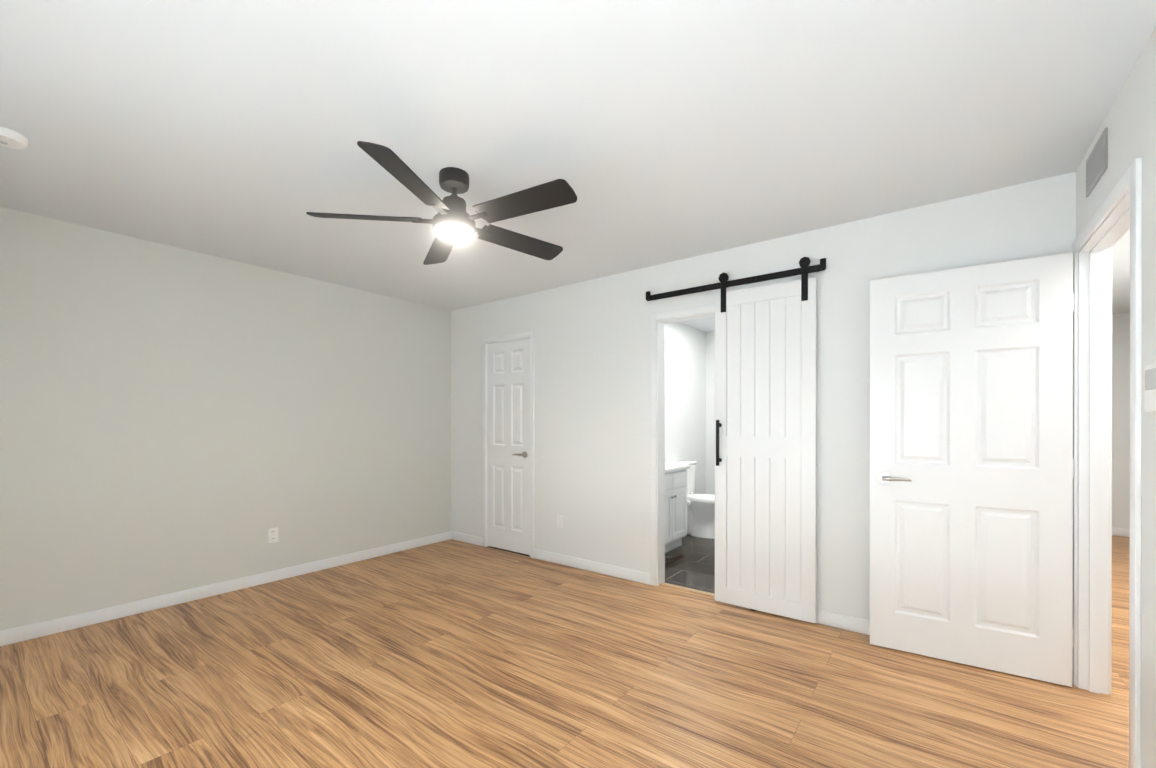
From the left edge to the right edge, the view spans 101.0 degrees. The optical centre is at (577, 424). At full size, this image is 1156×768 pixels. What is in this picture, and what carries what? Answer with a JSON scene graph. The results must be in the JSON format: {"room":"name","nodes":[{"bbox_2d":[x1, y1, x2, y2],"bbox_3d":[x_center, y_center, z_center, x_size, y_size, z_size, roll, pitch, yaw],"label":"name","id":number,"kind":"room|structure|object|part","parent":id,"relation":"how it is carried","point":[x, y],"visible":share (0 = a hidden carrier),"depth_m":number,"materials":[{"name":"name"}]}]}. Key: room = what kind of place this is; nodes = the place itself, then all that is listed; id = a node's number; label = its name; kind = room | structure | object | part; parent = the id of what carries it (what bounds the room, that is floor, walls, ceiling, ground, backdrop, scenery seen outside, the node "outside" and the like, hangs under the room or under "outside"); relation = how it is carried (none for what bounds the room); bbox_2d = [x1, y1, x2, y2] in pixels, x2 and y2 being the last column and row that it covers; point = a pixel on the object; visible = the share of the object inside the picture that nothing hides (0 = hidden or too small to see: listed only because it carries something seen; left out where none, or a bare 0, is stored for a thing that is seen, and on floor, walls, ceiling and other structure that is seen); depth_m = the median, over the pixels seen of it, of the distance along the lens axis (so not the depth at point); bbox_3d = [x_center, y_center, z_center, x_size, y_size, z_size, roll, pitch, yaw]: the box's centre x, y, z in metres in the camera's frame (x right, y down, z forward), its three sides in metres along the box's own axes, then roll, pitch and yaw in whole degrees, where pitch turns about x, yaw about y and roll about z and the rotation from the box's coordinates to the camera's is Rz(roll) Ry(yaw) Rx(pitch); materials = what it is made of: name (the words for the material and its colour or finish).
{"room":"empty bedroom","nodes":[
{"label":"empty bedroom","id":0,"kind":"room"},
{"bbox_2d":[0,207,451,630],"bbox_3d":[-2.337,0.011,3.899,0.120,2.440,4.740,0,0,37],"label":"wall","id":1,"kind":"structure","parent":0,"point":[173,419],"depth_m":3.32,"materials":[{"name":"white paint"}]},
{"bbox_2d":[0,531,451,645],"bbox_3d":[-2.484,1.189,3.593,0.017,0.085,3.770,0,0,37],"label":"baseboard","id":2,"kind":"structure","parent":1,"relation":"attached to","point":[92,617],"depth_m":3.31,"materials":[{"name":"white paint"}]},
{"bbox_2d":[268,527,277,542],"bbox_3d":[-2.385,0.871,3.730,0.008,0.115,0.070,0,0,37],"label":"outlet","id":3,"kind":"object","parent":1,"relation":"attached to","point":[272,535],"visible":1,"depth_m":3.73,"materials":[{"name":"white plastic"}]},
{"bbox_2d":[0,535,1129,767],"bbox_3d":[1.210,1.261,3.603,6.140,0.060,8.540,0,0,37],"label":"floor","id":4,"kind":"structure","parent":0,"point":[450,653],"depth_m":2.24,"materials":[{"name":"brown wood"}]},
{"bbox_2d":[660,582,714,596],"bbox_3d":[0.906,1.228,3.466,0.668,0.008,0.055,0,0,37],"label":"trim","id":5,"kind":"structure","parent":4,"relation":"on","point":[688,589],"depth_m":3.52,"materials":[{"name":"brown wood"}]},
{"bbox_2d":[0,0,1155,331],"bbox_3d":[1.210,-1.249,3.599,6.140,0.080,8.540,0,0,37],"label":"ceiling","id":6,"kind":"structure","parent":0,"point":[654,132],"depth_m":1.87,"materials":[{"name":"white paint"}]},
{"bbox_2d":[0,126,27,148],"bbox_3d":[-2.383,-1.186,1.977,0.132,0.040,0.132,0,0,37],"label":"smoke detector","id":7,"kind":"object","parent":6,"relation":"attached to","point":[9,138],"visible":1,"depth_m":1.97,"materials":[{"name":"white plastic"}]},
{"bbox_2d":[306,141,576,264],"bbox_3d":[-0.564,-1.048,2.306,1.255,0.316,1.261,0,0,37],"label":"ceiling fan","id":8,"kind":"object","parent":6,"relation":"hanging from","point":[452,221],"visible":1,"depth_m":2.22,"materials":[{"name":"black metal"}]},
{"bbox_2d":[665,322,705,493],"bbox_3d":[0.870,0.008,5.324,0.120,2.440,2.800,0,0,37],"label":"wall","id":9,"kind":"structure","parent":0,"point":[685,392],"depth_m":5.83,"materials":[{"name":"white paint"}]},
{"bbox_2d":[664,534,714,593],"bbox_3d":[2.041,1.260,4.404,3.100,0.060,2.860,0,0,37],"label":"floor","id":10,"kind":"structure","parent":0,"point":[690,562],"depth_m":4.17,"materials":[{"name":"grey tile"}]},
{"bbox_2d":[665,464,689,552],"bbox_3d":[0.724,0.747,4.634,0.476,0.965,0.744,0,0,37],"label":"bathroom vanity","id":11,"kind":"object","parent":10,"relation":"on","point":[675,504],"visible":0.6,"depth_m":4.58,"materials":[{"name":"white paint"}]},
{"bbox_2d":[665,460,714,538],"bbox_3d":[1.367,0.828,5.276,0.720,0.800,0.450,0,0,37],"label":"toilet","id":12,"kind":"object","parent":10,"relation":"on","point":[701,515],"visible":0.44,"depth_m":5.19,"materials":[{"name":"white ceramic"}]},
{"bbox_2d":[706,331,714,494],"bbox_3d":[2.364,0.007,5.875,1.600,2.440,0.120,0,0,37],"label":"wall","id":13,"kind":"structure","parent":0,"point":[710,412],"depth_m":6.27,"materials":[{"name":"white paint"}]},
{"bbox_2d":[451,172,1075,619],"bbox_3d":[0.587,0.011,3.708,4.775,2.440,0.120,0,0,37],"label":"wall","id":14,"kind":"structure","parent":0,"point":[593,412],"depth_m":3.65,"materials":[{"name":"white paint"}]},
{"bbox_2d":[452,531,482,545],"bbox_3d":[-1.147,1.186,4.937,0.470,0.085,0.013,0,0,37],"label":"baseboard","id":15,"kind":"structure","parent":14,"relation":"attached to","point":[457,536],"depth_m":4.93,"materials":[{"name":"white paint"}]},
{"bbox_2d":[482,331,533,557],"bbox_3d":[-0.644,0.187,4.630,0.690,2.085,0.134,0,0,37],"label":"door frame","id":16,"kind":"structure","parent":14,"relation":"attached to","point":[510,337],"depth_m":4.42,"materials":[{"name":"white paint"}]},
{"bbox_2d":[487,338,529,554],"bbox_3d":[-0.664,0.208,4.604,0.584,2.016,0.159,0,0,37],"label":"closet door","id":17,"kind":"structure","parent":14,"relation":"in","point":[508,445],"depth_m":4.58,"materials":[{"name":"white paint"}]},
{"bbox_2d":[487,546,529,556],"bbox_3d":[-0.664,1.228,4.606,0.588,0.003,0.038,0,0,37],"label":"trim","id":18,"kind":"structure","parent":14,"relation":"attached to","point":[508,551],"depth_m":4.59,"materials":[{"name":"black"}]},
{"bbox_2d":[557,515,562,528],"bbox_3d":[-0.159,0.860,4.195,0.070,0.115,0.006,0,0,37],"label":"outlet","id":19,"kind":"object","parent":14,"relation":"attached to","point":[559,521],"visible":1,"depth_m":4.19,"materials":[{"name":"white plastic"}]},
{"bbox_2d":[534,549,649,584],"bbox_3d":[0.078,1.188,4.012,1.200,0.085,0.013,0,0,37],"label":"baseboard","id":20,"kind":"structure","parent":14,"relation":"attached to","point":[629,574],"depth_m":3.96,"materials":[{"name":"white paint"}]},
{"bbox_2d":[650,304,714,585],"bbox_3d":[0.908,0.197,3.466,0.780,2.070,0.148,0,0,37],"label":"door frame","id":21,"kind":"structure","parent":14,"relation":"attached to","point":[657,450],"depth_m":3.63,"materials":[{"name":"white paint"}]},
{"bbox_2d":[646,257,825,622],"bbox_3d":[1.007,0.093,3.249,1.228,2.250,0.108,0,0,37],"label":"barn door","id":22,"kind":"structure","parent":14,"relation":"in","point":[765,448],"depth_m":3.08,"materials":[{"name":"white paint"}]},
{"bbox_3d":[1.021,-0.968,3.265,1.228,0.071,0.062,0,0,37],"label":"barn door rail","id":23,"kind":"part","parent":22,"relation":"part of","materials":[{"name":"black metal"}]},
{"bbox_2d":[816,609,869,634],"bbox_3d":[1.778,1.190,2.728,1.500,0.085,0.013,0,0,37],"label":"baseboard","id":24,"kind":"structure","parent":14,"relation":"attached to","point":[850,623],"depth_m":2.86,"materials":[{"name":"white paint"}]},
{"bbox_2d":[1076,27,1155,767],"bbox_3d":[2.629,0.013,2.530,0.095,2.440,8.300,0,0,37],"label":"wall","id":25,"kind":"structure","parent":0,"point":[1129,122],"depth_m":1.51,"materials":[{"name":"white paint"}]},
{"bbox_2d":[1086,128,1107,197],"bbox_3d":[2.143,-1.074,1.973,0.010,0.160,0.300,0,0,37],"label":"air vent","id":26,"kind":"object","parent":25,"relation":"in","point":[1097,164],"visible":1,"depth_m":1.95,"materials":[{"name":"silver metal"}]},
{"bbox_2d":[1072,157,1141,767],"bbox_3d":[2.137,0.185,1.880,0.121,2.098,0.926,0,0,37],"label":"door frame","id":27,"kind":"structure","parent":25,"relation":"attached to","point":[1092,495],"depth_m":2.18,"materials":[{"name":"white paint"}]},
{"bbox_2d":[870,252,1073,686],"bbox_3d":[1.979,0.213,2.447,0.818,2.025,0.159,0,0,33],"label":"open door","id":28,"kind":"structure","parent":27,"relation":"attached to","point":[971,466],"depth_m":2.41,"materials":[{"name":"white paint"}]},
{"bbox_2d":[1144,361,1155,416],"bbox_3d":[1.680,-0.105,1.379,0.032,0.170,0.150,0,0,37],"label":"switch","id":29,"kind":"object","parent":25,"relation":"attached to","point":[1149,387],"visible":1,"depth_m":1.39,"materials":[{"name":"white plastic"}]},
{"bbox_2d":[1112,313,1129,528],"bbox_3d":[5.653,0.008,5.521,1.125,2.440,0.120,0,0,37],"label":"wall","id":30,"kind":"structure","parent":0,"point":[1121,420],"depth_m":5.22,"materials":[{"name":"white paint"}]},
{"bbox_2d":[1112,528,1129,536],"bbox_3d":[5.620,1.186,5.466,1.080,0.085,0.013,0,0,37],"label":"baseboard","id":31,"kind":"structure","parent":30,"relation":"attached to","point":[1120,532],"depth_m":5.21,"materials":[{"name":"white paint"}]}
]}

